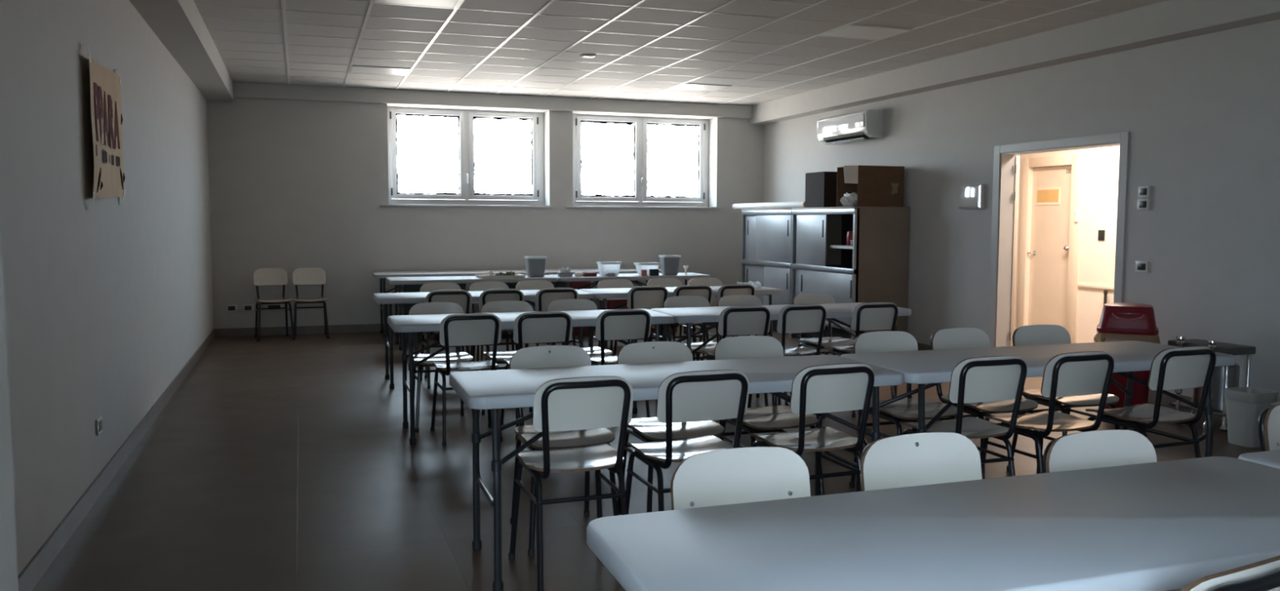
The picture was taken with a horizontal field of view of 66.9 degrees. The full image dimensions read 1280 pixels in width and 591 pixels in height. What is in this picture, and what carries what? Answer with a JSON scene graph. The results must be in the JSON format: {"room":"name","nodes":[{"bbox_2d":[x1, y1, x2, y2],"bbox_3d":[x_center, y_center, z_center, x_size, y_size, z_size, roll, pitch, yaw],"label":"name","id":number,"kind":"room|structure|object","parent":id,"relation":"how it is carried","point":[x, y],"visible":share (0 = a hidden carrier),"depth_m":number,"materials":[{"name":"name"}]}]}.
{"room":"eatery","nodes":[
{"label":"eatery","id":0,"kind":"room"},
{"bbox_2d":[0,207,18,590],"bbox_3d":[-0.609,-0.196,0.101,0.875,3.100,0.180,-1,5,-19],"label":"wall","id":1,"kind":"structure","parent":0,"point":[8,552],"depth_m":0.34,"materials":[{"name":"paint"}]},
{"bbox_2d":[0,0,213,575],"bbox_3d":[-3.029,-0.594,5.187,0.325,3.100,13.350,-1,5,-19],"label":"wall","id":2,"kind":"structure","parent":0,"point":[106,304],"depth_m":4.64,"materials":[{"name":"paint"}]},
{"bbox_2d":[95,415,102,435],"bbox_3d":[-2.700,0.651,4.842,0.013,0.080,0.115,-1,5,-19],"label":"wall outlet","id":3,"kind":"object","parent":2,"relation":"attached to","point":[99,427],"visible":1,"depth_m":4.81,"materials":[{"name":"plastic"}]},
{"bbox_2d":[86,44,124,208],"bbox_3d":[-2.811,-0.855,5.119,0.028,0.799,1.009,-1,5,-20],"label":"poster","id":4,"kind":"object","parent":2,"relation":"attached to","point":[107,120],"visible":1,"depth_m":5.12,"materials":[{"name":"paper"}]},
{"bbox_2d":[17,328,214,590],"bbox_3d":[-2.841,0.905,5.264,0.012,0.100,12.750,-1,5,-19],"label":"baseboard","id":5,"kind":"structure","parent":2,"relation":"attached to","point":[29,576],"depth_m":4.67,"materials":[{"name":"tile"}]},
{"bbox_2d":[128,0,233,101],"bbox_3d":[-2.724,-1.953,5.082,0.332,0.373,12.750,-1,5,-19],"label":"beam","id":6,"kind":"structure","parent":2,"relation":"attached to","point":[179,24],"depth_m":7.61,"materials":[{"name":"paint"}]},
{"bbox_2d":[206,97,764,328],"bbox_3d":[-1.773,-1.153,12.491,7.532,3.100,0.450,-1,5,-19],"label":"wall","id":7,"kind":"structure","parent":0,"point":[294,184],"depth_m":11.75,"materials":[{"name":"paint"}]},
{"bbox_2d":[226,304,237,311],"bbox_3d":[-4.759,0.149,11.298,0.125,0.082,0.015,-1,5,-19],"label":"wall outlet","id":8,"kind":"object","parent":7,"relation":"attached to","point":[229,308],"visible":1,"depth_m":11.29,"materials":[{"name":"plastic"}]},
{"bbox_2d":[264,303,284,311],"bbox_3d":[-4.319,0.139,11.452,0.209,0.078,0.015,-1,5,-19],"label":"wall outlet","id":9,"kind":"object","parent":7,"relation":"attached to","point":[273,305],"visible":0.75,"depth_m":11.45,"materials":[{"name":"plastic"}]},
{"bbox_2d":[214,323,389,337],"bbox_3d":[-1.613,0.357,12.419,7.045,0.100,0.012,-1,5,-19],"label":"baseboard","id":10,"kind":"structure","parent":7,"relation":"attached to","point":[354,328],"depth_m":11.56,"materials":[{"name":"tile"}]},
{"bbox_2d":[380,106,552,207],"bbox_3d":[-2.197,-1.735,12.236,2.139,1.234,0.385,-1,5,-19],"label":"window","id":11,"kind":"structure","parent":7,"relation":"in","point":[466,117],"depth_m":12.34,"materials":[{"name":"white plastic"}]},
{"bbox_2d":[232,81,752,118],"bbox_3d":[-1.569,-2.434,12.192,6.555,0.165,0.060,-1,5,-19],"label":"ceiling beam","id":12,"kind":"structure","parent":7,"relation":"attached to","point":[242,90],"depth_m":12.02,"materials":[{"name":"paint"}]},
{"bbox_2d":[565,114,719,208],"bbox_3d":[0.001,-1.788,13.002,2.157,1.234,0.385,-1,5,-19],"label":"window","id":13,"kind":"structure","parent":7,"relation":"in","point":[640,199],"depth_m":13.12,"materials":[{"name":"white plastic"}]},
{"bbox_2d":[31,325,1261,590],"bbox_3d":[0.194,0.933,6.437,7.762,0.120,13.350,-1,5,-19],"label":"floor","id":14,"kind":"structure","parent":0,"point":[277,463],"depth_m":4.99,"materials":[{"name":"tile"}]},
{"bbox_2d":[253,267,295,341],"bbox_3d":[-4.223,0.095,11.156,0.404,0.802,0.483,-2,5,-27],"label":"chair","id":15,"kind":"object","parent":14,"relation":"on","point":[271,276],"visible":1,"depth_m":11.26,"materials":[{"name":"beige laminate"}]},
{"bbox_2d":[292,267,329,340],"bbox_3d":[-3.840,0.086,11.288,0.404,0.802,0.483,-1,5,-19],"label":"chair","id":16,"kind":"object","parent":14,"relation":"on","point":[301,276],"visible":1,"depth_m":11.41,"materials":[{"name":"beige laminate"}]},
{"bbox_2d":[400,284,426,342],"bbox_3d":[-2.548,0.181,11.021,0.300,0.660,0.345,-1,5,-19],"label":"crate","id":17,"kind":"object","parent":14,"relation":"on","point":[406,308],"visible":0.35,"depth_m":10.84,"materials":[{"name":"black plastic"}]},
{"bbox_2d":[408,302,472,432],"bbox_3d":[-1.338,0.461,6.510,0.404,0.802,0.483,-1,5,-19],"label":"chair","id":18,"kind":"object","parent":14,"relation":"on","point":[432,308],"visible":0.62,"depth_m":6.61,"materials":[{"name":"plastic"}]},
{"bbox_2d":[419,282,467,377],"bbox_3d":[-1.752,0.294,8.657,0.404,0.802,0.483,-1,5,-19],"label":"chair","id":19,"kind":"object","parent":14,"relation":"on","point":[427,287],"visible":0.25,"depth_m":8.80,"materials":[{"name":"plastic"}]},
{"bbox_2d":[421,289,471,388],"bbox_3d":[-1.618,0.338,8.093,0.404,0.802,0.483,-1,5,-19],"label":"chair","id":20,"kind":"object","parent":14,"relation":"on","point":[463,298],"visible":0.52,"depth_m":7.90,"materials":[{"name":"plastic"}]},
{"bbox_2d":[372,270,526,337],"bbox_3d":[-2.294,0.086,11.746,1.800,0.740,0.615,-1,5,-19],"label":"folding table","id":21,"kind":"object","parent":14,"relation":"on","point":[380,275],"visible":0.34,"depth_m":11.50,"materials":[{"name":"plastic"}]},
{"bbox_2d":[430,313,502,445],"bbox_3d":[-1.093,0.492,6.112,0.404,0.802,0.483,-1,5,-19],"label":"chair","id":22,"kind":"object","parent":14,"relation":"on","point":[461,329],"visible":0.91,"depth_m":5.92,"materials":[{"name":"plastic"}]},
{"bbox_2d":[386,275,557,350],"bbox_3d":[-1.840,0.171,10.658,1.800,0.740,0.615,-1,5,-19],"label":"folding table","id":23,"kind":"object","parent":14,"relation":"on","point":[396,281],"visible":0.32,"depth_m":10.38,"materials":[{"name":"plastic"}]},
{"bbox_2d":[475,273,526,278],"bbox_3d":[-1.530,-0.212,10.626,0.500,0.030,0.350,-2,5,-22],"label":"serving tray","id":24,"kind":"object","parent":23,"relation":"on","point":[517,275],"visible":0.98,"depth_m":10.50,"materials":[{"name":"plastic"}]},
{"bbox_2d":[524,256,546,277],"bbox_3d":[-1.156,-0.319,10.748,0.221,0.227,0.196,-1,5,-19],"label":"plastic tub","id":25,"kind":"object","parent":23,"relation":"on","point":[535,265],"visible":1,"depth_m":10.68,"materials":[{"name":"white"}]},
{"bbox_2d":[373,288,593,389],"bbox_3d":[-1.339,0.352,8.330,1.800,0.740,0.615,-1,5,-19],"label":"folding table","id":26,"kind":"object","parent":14,"relation":"on","point":[384,299],"visible":0.52,"depth_m":8.11,"materials":[{"name":"plastic"}]},
{"bbox_2d":[468,281,518,364],"bbox_3d":[-1.332,0.286,8.788,0.404,0.802,0.483,-1,5,-19],"label":"chair","id":27,"kind":"object","parent":14,"relation":"on","point":[480,286],"visible":0.24,"depth_m":8.93,"materials":[{"name":"plastic"}]},
{"bbox_2d":[471,288,524,371],"bbox_3d":[-1.206,0.329,8.232,0.404,0.802,0.483,-1,5,-19],"label":"chair","id":28,"kind":"object","parent":14,"relation":"on","point":[492,295],"visible":0.34,"depth_m":8.02,"materials":[{"name":"plastic"}]},
{"bbox_2d":[480,300,533,415],"bbox_3d":[-0.870,0.452,6.652,0.404,0.802,0.483,-1,5,-20],"label":"chair","id":29,"kind":"object","parent":14,"relation":"on","point":[505,306],"visible":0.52,"depth_m":6.79,"materials":[{"name":"plastic"}]},
{"bbox_2d":[386,308,674,444],"bbox_3d":[-0.712,0.504,6.380,1.800,0.740,0.615,-1,5,-19],"label":"folding table","id":30,"kind":"object","parent":14,"relation":"on","point":[404,324],"visible":0.57,"depth_m":6.17,"materials":[{"name":"plastic"}]},
{"bbox_2d":[500,311,572,440],"bbox_3d":[-0.664,0.483,6.250,0.404,0.802,0.483,-1,5,-19],"label":"chair","id":31,"kind":"object","parent":14,"relation":"on","point":[544,326],"visible":0.48,"depth_m":6.04,"materials":[{"name":"plastic"}]},
{"bbox_2d":[515,280,563,346],"bbox_3d":[-0.935,0.269,9.016,0.404,0.802,0.483,-1,5,-19],"label":"chair","id":32,"kind":"object","parent":14,"relation":"on","point":[529,284],"visible":0.25,"depth_m":9.18,"materials":[{"name":"beige laminate"}]},
{"bbox_2d":[534,287,578,346],"bbox_3d":[-0.765,0.319,8.381,0.404,0.802,0.483,-1,5,-20],"label":"chair","id":33,"kind":"object","parent":14,"relation":"on","point":[544,297],"visible":0.34,"depth_m":8.15,"materials":[{"name":"plastic"}]},
{"bbox_2d":[509,345,618,555],"bbox_3d":[-0.341,0.641,4.212,0.404,0.802,0.483,-1,5,-19],"label":"chair","id":34,"kind":"object","parent":14,"relation":"on","point":[548,356],"visible":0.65,"depth_m":4.28,"materials":[{"name":"plastic"}]},
{"bbox_2d":[508,376,633,590],"bbox_3d":[-0.264,0.678,3.734,0.404,0.802,0.483,-1,5,-19],"label":"chair","id":35,"kind":"object","parent":14,"relation":"on","point":[587,402],"visible":0.96,"depth_m":3.55,"materials":[{"name":"plastic"}]},
{"bbox_2d":[546,298,612,364],"bbox_3d":[-0.425,0.441,6.807,0.404,0.802,0.483,-1,5,-19],"label":"chair","id":36,"kind":"object","parent":14,"relation":"on","point":[570,304],"visible":0.34,"depth_m":6.96,"materials":[{"name":"plastic"}]},
{"bbox_2d":[568,281,591,335],"bbox_3d":[-0.755,0.138,11.647,0.260,0.660,0.345,-1,5,-19],"label":"crate","id":37,"kind":"object","parent":14,"relation":"on","point":[575,285],"visible":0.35,"depth_m":11.49,"materials":[{"name":"plastic"}]},
{"bbox_2d":[520,268,661,311],"bbox_3d":[-0.581,0.045,12.338,1.800,0.740,0.615,-1,5,-19],"label":"folding table","id":38,"kind":"object","parent":14,"relation":"on","point":[548,272],"visible":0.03,"depth_m":12.16,"materials":[{"name":"plastic"}]},
{"bbox_2d":[596,279,634,364],"bbox_3d":[-0.174,0.256,9.213,0.404,0.802,0.483,-1,5,-20],"label":"chair","id":39,"kind":"object","parent":14,"relation":"on","point":[607,283],"visible":0.28,"depth_m":9.36,"materials":[{"name":"plastic"}]},
{"bbox_2d":[602,280,634,309],"bbox_3d":[-0.283,0.127,11.812,0.340,0.660,0.345,-1,5,-19],"label":"crate","id":40,"kind":"object","parent":14,"relation":"on","point":[611,304],"visible":0.14,"depth_m":11.64,"materials":[{"name":"plastic"}]},
{"bbox_2d":[590,308,651,417],"bbox_3d":[-0.168,0.471,6.421,0.404,0.802,0.483,-1,5,-20],"label":"chair","id":41,"kind":"object","parent":14,"relation":"on","point":[632,323],"visible":0.48,"depth_m":6.21,"materials":[{"name":"plastic"}]},
{"bbox_2d":[548,272,710,343],"bbox_3d":[-0.125,0.131,11.239,1.800,0.740,0.615,-1,5,-19],"label":"folding table","id":42,"kind":"object","parent":14,"relation":"on","point":[631,277],"visible":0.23,"depth_m":10.97,"materials":[{"name":"plastic"}]},
{"bbox_2d":[596,261,621,275],"bbox_3d":[-0.352,-0.302,11.010,0.251,0.157,0.196,-1,5,-19],"label":"plastic tub","id":43,"kind":"object","parent":42,"relation":"on","point":[604,268],"visible":0.94,"depth_m":10.93,"materials":[{"name":"white"}]},
{"bbox_2d":[633,262,660,275],"bbox_3d":[0.082,-0.305,11.162,0.271,0.142,0.206,-1,5,-19],"label":"plastic tub","id":44,"kind":"object","parent":42,"relation":"on","point":[651,265],"visible":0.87,"depth_m":11.08,"materials":[{"name":"white"}]},
{"bbox_2d":[658,254,680,275],"bbox_3d":[0.344,-0.352,11.229,0.221,0.227,0.196,-1,5,-19],"label":"plastic tub","id":45,"kind":"object","parent":42,"relation":"on","point":[669,264],"visible":1,"depth_m":11.15,"materials":[{"name":"white"}]},
{"bbox_2d":[612,285,668,364],"bbox_3d":[0.009,0.300,8.650,0.404,0.802,0.483,-1,5,-19],"label":"chair","id":46,"kind":"object","parent":14,"relation":"on","point":[643,296],"visible":0.46,"depth_m":8.44,"materials":[{"name":"plastic"}]},
{"bbox_2d":[617,341,724,515],"bbox_3d":[0.133,0.630,4.367,0.404,0.802,0.483,-1,5,-20],"label":"chair","id":47,"kind":"object","parent":14,"relation":"on","point":[646,429],"visible":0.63,"depth_m":4.41,"materials":[{"name":"plastic"}]},
{"bbox_2d":[646,277,697,360],"bbox_3d":[0.301,0.239,9.448,0.404,0.802,0.483,-1,5,-19],"label":"chair","id":48,"kind":"object","parent":14,"relation":"on","point":[663,282],"visible":0.22,"depth_m":9.61,"materials":[{"name":"plastic"}]},
{"bbox_2d":[448,355,903,590],"bbox_3d":[0.155,0.688,4.023,1.800,0.740,0.615,-1,5,-18],"label":"folding table","id":49,"kind":"object","parent":14,"relation":"on","point":[494,389],"visible":0.61,"depth_m":3.94,"materials":[{"name":"plastic"}]},
{"bbox_2d":[579,285,782,364],"bbox_3d":[0.375,0.312,8.915,1.800,0.740,0.615,-1,5,-19],"label":"folding table","id":50,"kind":"object","parent":14,"relation":"on","point":[603,294],"visible":0.2,"depth_m":8.79,"materials":[{"name":"plastic"}]},
{"bbox_2d":[659,284,712,360],"bbox_3d":[0.407,0.291,8.784,0.404,0.802,0.483,-1,5,-19],"label":"chair","id":51,"kind":"object","parent":14,"relation":"on","point":[704,291],"visible":0.53,"depth_m":8.59,"materials":[{"name":"plastic"}]},
{"bbox_2d":[625,369,749,514],"bbox_3d":[0.182,0.667,3.889,0.404,0.802,0.483,-1,5,-20],"label":"chair","id":52,"kind":"object","parent":14,"relation":"on","point":[713,394],"visible":0.84,"depth_m":3.70,"materials":[{"name":"plastic"}]},
{"bbox_2d":[663,295,717,359],"bbox_3d":[0.411,0.417,7.141,0.404,0.802,0.483,-1,5,-19],"label":"chair","id":53,"kind":"object","parent":14,"relation":"on","point":[685,301],"visible":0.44,"depth_m":7.29,"materials":[{"name":"plastic"}]},
{"bbox_2d":[687,277,737,360],"bbox_3d":[0.710,0.235,9.521,0.404,0.802,0.483,-1,5,-19],"label":"chair","id":54,"kind":"object","parent":14,"relation":"on","point":[710,282],"visible":0.26,"depth_m":9.69,"materials":[{"name":"plastic"}]},
{"bbox_2d":[697,284,755,360],"bbox_3d":[0.799,0.282,8.915,0.404,0.802,0.483,-2,5,-21],"label":"chair","id":55,"kind":"object","parent":14,"relation":"on","point":[731,289],"visible":0.34,"depth_m":8.70,"materials":[{"name":"plastic"}]},
{"bbox_2d":[698,305,770,424],"bbox_3d":[0.646,0.453,6.694,0.404,0.802,0.483,-1,5,-18],"label":"chair","id":56,"kind":"object","parent":14,"relation":"on","point":[749,319],"visible":0.43,"depth_m":6.48,"materials":[{"name":"plastic"}]},
{"bbox_2d":[670,446,810,510],"bbox_3d":[0.313,0.794,2.245,0.404,0.802,0.483,-1,5,-20],"label":"chair","id":57,"kind":"object","parent":14,"relation":"on","point":[731,476],"visible":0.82,"depth_m":2.40,"materials":[{"name":"plastic"}]},
{"bbox_2d":[717,294,788,405],"bbox_3d":[0.825,0.411,7.243,0.404,0.802,0.483,-1,5,-20],"label":"chair","id":58,"kind":"object","parent":14,"relation":"on","point":[736,300],"visible":0.25,"depth_m":7.41,"materials":[{"name":"plastic"}]},
{"bbox_2d":[741,208,791,337],"bbox_3d":[1.851,-0.319,12.082,0.677,1.518,1.363,-1,5,-19],"label":"cabinet","id":59,"kind":"object","parent":14,"relation":"on","point":[766,233],"visible":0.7,"depth_m":11.89,"materials":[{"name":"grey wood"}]},
{"bbox_2d":[732,200,804,209],"bbox_3d":[1.617,-1.139,12.293,0.082,0.082,2.002,-1,5,-19],"label":"paper roll","id":60,"kind":"object","parent":59,"relation":"on","point":[782,204],"visible":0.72,"depth_m":12.17,"materials":[{"name":"paper"}]},
{"bbox_2d":[713,335,824,495],"bbox_3d":[0.596,0.614,4.602,0.404,0.802,0.483,-1,5,-20],"label":"chair","id":61,"kind":"object","parent":14,"relation":"on","point":[774,418],"visible":0.59,"depth_m":4.70,"materials":[{"name":"plastic"}]},
{"bbox_2d":[650,302,911,397],"bbox_3d":[1.006,0.464,6.955,1.800,0.740,0.615,-1,5,-19],"label":"folding table","id":62,"kind":"object","parent":14,"relation":"on","point":[687,316],"visible":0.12,"depth_m":6.78,"materials":[{"name":"plastic"}]},
{"bbox_2d":[746,303,826,418],"bbox_3d":[1.045,0.444,6.825,0.404,0.802,0.483,-2,5,-21],"label":"chair","id":63,"kind":"object","parent":14,"relation":"on","point":[810,317],"visible":0.66,"depth_m":6.62,"materials":[{"name":"plastic"}]},
{"bbox_2d":[749,363,874,496],"bbox_3d":[0.709,0.655,4.067,0.404,0.802,0.483,-2,5,-21],"label":"chair","id":64,"kind":"object","parent":14,"relation":"on","point":[841,387],"visible":0.84,"depth_m":3.89,"materials":[{"name":"plastic"}]},
{"bbox_2d":[790,293,854,395],"bbox_3d":[1.425,0.396,7.452,0.404,0.802,0.483,-1,5,-19],"label":"chair","id":65,"kind":"object","parent":14,"relation":"on","point":[808,298],"visible":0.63,"depth_m":7.56,"materials":[{"name":"plastic"}]},
{"bbox_2d":[790,206,910,352],"bbox_3d":[2.302,-0.218,10.797,0.677,1.518,1.363,-1,5,-19],"label":"cabinet","id":66,"kind":"object","parent":14,"relation":"on","point":[875,268],"visible":0.8,"depth_m":10.25,"materials":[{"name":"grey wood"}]},
{"bbox_2d":[804,171,836,207],"bbox_3d":[2.199,-1.199,11.043,0.480,0.397,0.430,-1,5,-19],"label":"cardboard box","id":67,"kind":"object","parent":66,"relation":"on","point":[820,188],"visible":0.41,"depth_m":10.82,"materials":[{"name":"cardboard"}]},
{"bbox_2d":[830,244,853,248],"bbox_3d":[2.450,-0.522,10.435,0.582,0.030,0.580,-1,5,-19],"label":"shelf","id":68,"kind":"object","parent":66,"relation":"attached to","point":[844,246],"depth_m":10.41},
{"bbox_2d":[840,192,857,205],"bbox_3d":[2.219,-1.014,10.192,0.208,0.146,0.191,-1,5,-19],"label":"plastic bag","id":69,"kind":"object","parent":66,"relation":"on","point":[848,199],"visible":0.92,"depth_m":10.14,"materials":[{"name":"white plastic"}]},
{"bbox_2d":[836,164,904,206],"bbox_3d":[2.382,-1.157,10.318,0.715,0.426,0.422,-1,5,-19],"label":"cardboard box","id":70,"kind":"object","parent":66,"relation":"on","point":[873,185],"visible":0.87,"depth_m":10.15,"materials":[{"name":"brown cardboard"}]},
{"bbox_2d":[823,302,897,417],"bbox_3d":[1.586,0.431,7.003,0.404,0.802,0.483,-2,5,-21],"label":"chair","id":71,"kind":"object","parent":14,"relation":"on","point":[872,316],"visible":0.6,"depth_m":6.79,"materials":[{"name":"plastic"}]},
{"bbox_2d":[848,331,956,488],"bbox_3d":[1.319,0.599,4.823,0.404,0.802,0.483,-1,5,-19],"label":"chair","id":72,"kind":"object","parent":14,"relation":"on","point":[904,410],"visible":0.52,"depth_m":4.93,"materials":[{"name":"plastic"}]},
{"bbox_2d":[860,432,982,491],"bbox_3d":[0.808,0.782,2.418,0.404,0.802,0.483,-2,5,-21],"label":"chair","id":73,"kind":"object","parent":14,"relation":"on","point":[920,459],"visible":0.49,"depth_m":2.58,"materials":[{"name":"plastic"}]},
{"bbox_2d":[586,456,1279,590],"bbox_3d":[0.825,0.841,2.067,1.800,0.740,0.615,-1,5,-19],"label":"folding table","id":74,"kind":"object","parent":14,"relation":"on","point":[1163,526],"visible":0.93,"depth_m":1.94,"materials":[{"name":"plastic"}]},
{"bbox_2d":[899,355,1026,476],"bbox_3d":[1.417,0.639,4.302,0.404,0.802,0.483,-1,5,-19],"label":"chair","id":75,"kind":"object","parent":14,"relation":"on","point":[991,378],"visible":0.71,"depth_m":4.12,"materials":[{"name":"plastic"}]},
{"bbox_2d":[930,328,1038,479],"bbox_3d":[1.763,0.587,4.988,0.404,0.802,0.483,-2,5,-22],"label":"chair","id":76,"kind":"object","parent":14,"relation":"on","point":[951,338],"visible":0.48,"depth_m":5.08,"materials":[{"name":"plastic"}]},
{"bbox_2d":[840,341,1235,492],"bbox_3d":[1.874,0.649,4.595,1.800,0.740,0.615,-1,5,-18],"label":"folding table","id":77,"kind":"object","parent":14,"relation":"on","point":[931,367],"visible":0.42,"depth_m":4.54,"materials":[{"name":"plastic"}]},
{"bbox_2d":[980,351,1114,478],"bbox_3d":[1.857,0.629,4.447,0.404,0.802,0.483,-2,5,-21],"label":"chair","id":78,"kind":"object","parent":14,"relation":"on","point":[1090,372],"visible":0.81,"depth_m":4.27,"materials":[{"name":"plastic"}]},
{"bbox_2d":[1006,324,1119,471],"bbox_3d":[2.256,0.575,5.160,0.404,0.802,0.483,-1,5,-18],"label":"chair","id":79,"kind":"object","parent":14,"relation":"on","point":[1031,335],"visible":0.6,"depth_m":5.26,"materials":[{"name":"plastic"}]},
{"bbox_2d":[1042,429,1182,590],"bbox_3d":[1.301,0.781,2.456,0.404,0.802,0.483,-1,5,-20],"label":"chair","id":80,"kind":"object","parent":14,"relation":"on","point":[1095,449],"visible":0.33,"depth_m":2.62,"materials":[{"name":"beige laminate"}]},
{"bbox_2d":[1093,302,1159,408],"bbox_3d":[3.484,0.450,6.954,0.431,0.782,0.363,2,5,26],"label":"bin","id":81,"kind":"object","parent":14,"relation":"on","point":[1119,322],"visible":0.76,"depth_m":6.82,"materials":[{"name":"red plastic"}]},
{"bbox_2d":[1085,346,1216,457],"bbox_3d":[2.416,0.616,4.631,0.404,0.802,0.483,-2,5,-22],"label":"chair","id":82,"kind":"object","parent":14,"relation":"on","point":[1189,366],"visible":0.84,"depth_m":4.46,"materials":[{"name":"plastic"}]},
{"bbox_2d":[1168,335,1255,432],"bbox_3d":[3.811,0.576,6.525,0.304,0.599,0.460,-1,5,-19],"label":"trolley","id":83,"kind":"object","parent":14,"relation":"on","point":[1224,377],"visible":0.5,"depth_m":6.38,"materials":[{"name":"silver metal"}]},
{"bbox_2d":[1169,400,1226,417],"bbox_3d":[3.838,0.764,6.549,0.225,0.020,0.420,-1,5,-19],"label":"shelf","id":84,"kind":"object","parent":83,"relation":"attached to","point":[1220,411],"depth_m":6.42,"materials":[{"name":"silver metal"}]},
{"bbox_2d":[1181,555,1279,590],"bbox_3d":[0.912,0.829,1.817,0.404,0.802,0.483,-2,5,-28],"label":"chair","id":85,"kind":"object","parent":14,"relation":"on","point":[1264,575],"visible":1,"depth_m":1.57,"materials":[{"name":"beige laminate"}]},
{"bbox_2d":[1224,386,1278,447],"bbox_3d":[3.759,0.750,5.978,0.235,0.335,0.214,-1,5,-19],"label":"waste bin","id":86,"kind":"object","parent":14,"relation":"on","point":[1244,405],"visible":0.91,"depth_m":5.91,"materials":[{"name":"plastic"}]},
{"bbox_2d":[1238,449,1279,469],"bbox_3d":[2.541,0.801,2.647,1.800,0.740,0.615,-1,5,-19],"label":"folding table","id":87,"kind":"object","parent":14,"relation":"on","point":[1270,458],"visible":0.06,"depth_m":2.58,"materials":[{"name":"plastic"}]},
{"bbox_2d":[1257,404,1279,451],"bbox_3d":[2.155,0.749,2.896,0.404,0.802,0.483,-2,5,-22],"label":"chair","id":88,"kind":"object","parent":14,"relation":"on","point":[1268,420],"visible":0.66,"depth_m":2.99,"materials":[{"name":"plastic"}]},
{"bbox_2d":[193,0,1168,106],"bbox_3d":[0.526,-2.110,6.210,6.655,0.120,12.750,-1,5,-19],"label":"ceiling","id":89,"kind":"structure","parent":0,"point":[766,51],"depth_m":8.46,"materials":[{"name":"tile"}]},
{"bbox_2d":[350,65,410,75],"bbox_3d":[-2.740,-2.368,10.213,0.584,0.009,0.490,-1,5,-19],"label":"recessed light","id":90,"kind":"object","parent":89,"relation":"in","point":[355,68],"visible":1,"depth_m":10.19,"materials":[{"name":"plastic"}]},
{"bbox_2d":[373,0,461,8],"bbox_3d":[-1.570,-2.108,6.878,0.584,0.009,0.490,-1,5,-19],"label":"recessed light","id":91,"kind":"object","parent":89,"relation":"in","point":[448,4],"visible":1,"depth_m":7.01,"materials":[{"name":"plastic"}]},
{"bbox_2d":[669,83,730,91],"bbox_3d":[0.702,-2.451,11.414,0.584,0.009,0.490,-1,5,-19],"label":"recessed light","id":92,"kind":"object","parent":89,"relation":"in","point":[691,86],"visible":1,"depth_m":11.37,"materials":[{"name":"plastic"}]},
{"bbox_2d":[818,24,911,40],"bbox_3d":[1.871,-2.191,8.079,0.584,0.009,0.490,-1,5,-19],"label":"recessed light","id":93,"kind":"object","parent":89,"relation":"in","point":[851,31],"visible":1,"depth_m":8.05,"materials":[{"name":"plastic"}]},
{"bbox_2d":[763,18,1279,401],"bbox_3d":[3.873,-0.756,7.542,0.150,3.100,13.250,-1,5,-19],"label":"wall","id":94,"kind":"structure","parent":0,"point":[1201,113],"depth_m":7.37,"materials":[{"name":"paint"}]},
{"bbox_2d":[817,109,883,145],"bbox_3d":[2.391,-1.919,11.134,0.230,0.322,1.060,-1,5,-19],"label":"air conditioner","id":95,"kind":"object","parent":94,"relation":"attached to","point":[867,124],"visible":1,"depth_m":10.90,"materials":[{"name":"plastic"}]},
{"bbox_2d":[958,183,985,208],"bbox_3d":[3.158,-0.943,9.253,0.064,0.235,0.330,-1,5,-19],"label":"junction box","id":96,"kind":"object","parent":94,"relation":"attached to","point":[971,196],"visible":1,"depth_m":9.19,"materials":[{"name":"plastic"}]},
{"bbox_2d":[750,0,1279,124],"bbox_3d":[3.721,-2.091,7.332,0.215,0.407,12.750,-1,5,-19],"label":"ceiling beam","id":97,"kind":"structure","parent":94,"relation":"attached to","point":[1169,20],"depth_m":8.07,"materials":[{"name":"paint"}]},
{"bbox_2d":[988,131,1129,346],"bbox_3d":[3.527,-0.321,8.616,0.211,2.065,2.121,-1,5,-19],"label":"door frame","id":98,"kind":"structure","parent":94,"relation":"in","point":[1006,180],"depth_m":8.93,"materials":[{"name":"silver metal"}]},
{"bbox_2d":[917,342,1226,418],"bbox_3d":[3.811,0.745,7.578,0.012,0.100,12.738,-1,5,-19],"label":"baseboard","id":99,"kind":"structure","parent":94,"relation":"attached to","point":[1166,400],"depth_m":7.27,"materials":[{"name":"tile"}]},
{"bbox_2d":[1135,261,1149,272],"bbox_3d":[3.840,-0.220,7.418,0.018,0.085,0.115,-1,5,-19],"label":"light switch","id":100,"kind":"object","parent":94,"relation":"attached to","point":[1140,266],"visible":1,"depth_m":7.41,"materials":[{"name":"plastic"}]},
{"bbox_2d":[1137,198,1151,209],"bbox_3d":[3.837,-0.694,7.386,0.025,0.085,0.105,-1,5,-19],"label":"thermostat","id":101,"kind":"object","parent":94,"relation":"attached to","point":[1144,203],"visible":1,"depth_m":7.37,"materials":[{"name":"plastic"}]},
{"bbox_2d":[1137,186,1151,197],"bbox_3d":[3.837,-0.790,7.378,0.025,0.085,0.100,-1,5,-19],"label":"light switch","id":102,"kind":"object","parent":94,"relation":"attached to","point":[1143,191],"visible":1,"depth_m":7.36,"materials":[{"name":"plastic"}]},
{"bbox_2d":[1013,145,1119,343],"bbox_3d":[5.270,-0.814,9.648,0.140,2.900,8.000,-1,5,-19],"label":"wall","id":103,"kind":"structure","parent":0,"point":[1100,166],"depth_m":10.50,"materials":[{"name":"paint"}]},
{"bbox_2d":[1016,153,1083,343],"bbox_3d":[4.723,-0.534,11.135,0.115,2.110,0.944,-1,5,-19],"label":"door","id":104,"kind":"structure","parent":103,"relation":"in","point":[1055,244],"depth_m":11.13,"materials":[{"name":"wood"}]},
{"bbox_2d":[1035,186,1060,204],"bbox_3d":[4.703,-1.144,11.177,0.009,0.200,0.370,-1,5,-19],"label":"notice","id":105,"kind":"object","parent":104,"relation":"attached to","point":[1045,196],"visible":1,"depth_m":11.16,"materials":[{"name":"paper"}]},
{"bbox_2d":[1077,284,1114,289],"bbox_3d":[5.674,0.075,8.308,0.020,0.035,5.080,-1,5,-19],"label":"trim","id":106,"kind":"structure","parent":103,"relation":"attached to","point":[1086,286],"depth_m":10.45,"materials":[{"name":"wood"}]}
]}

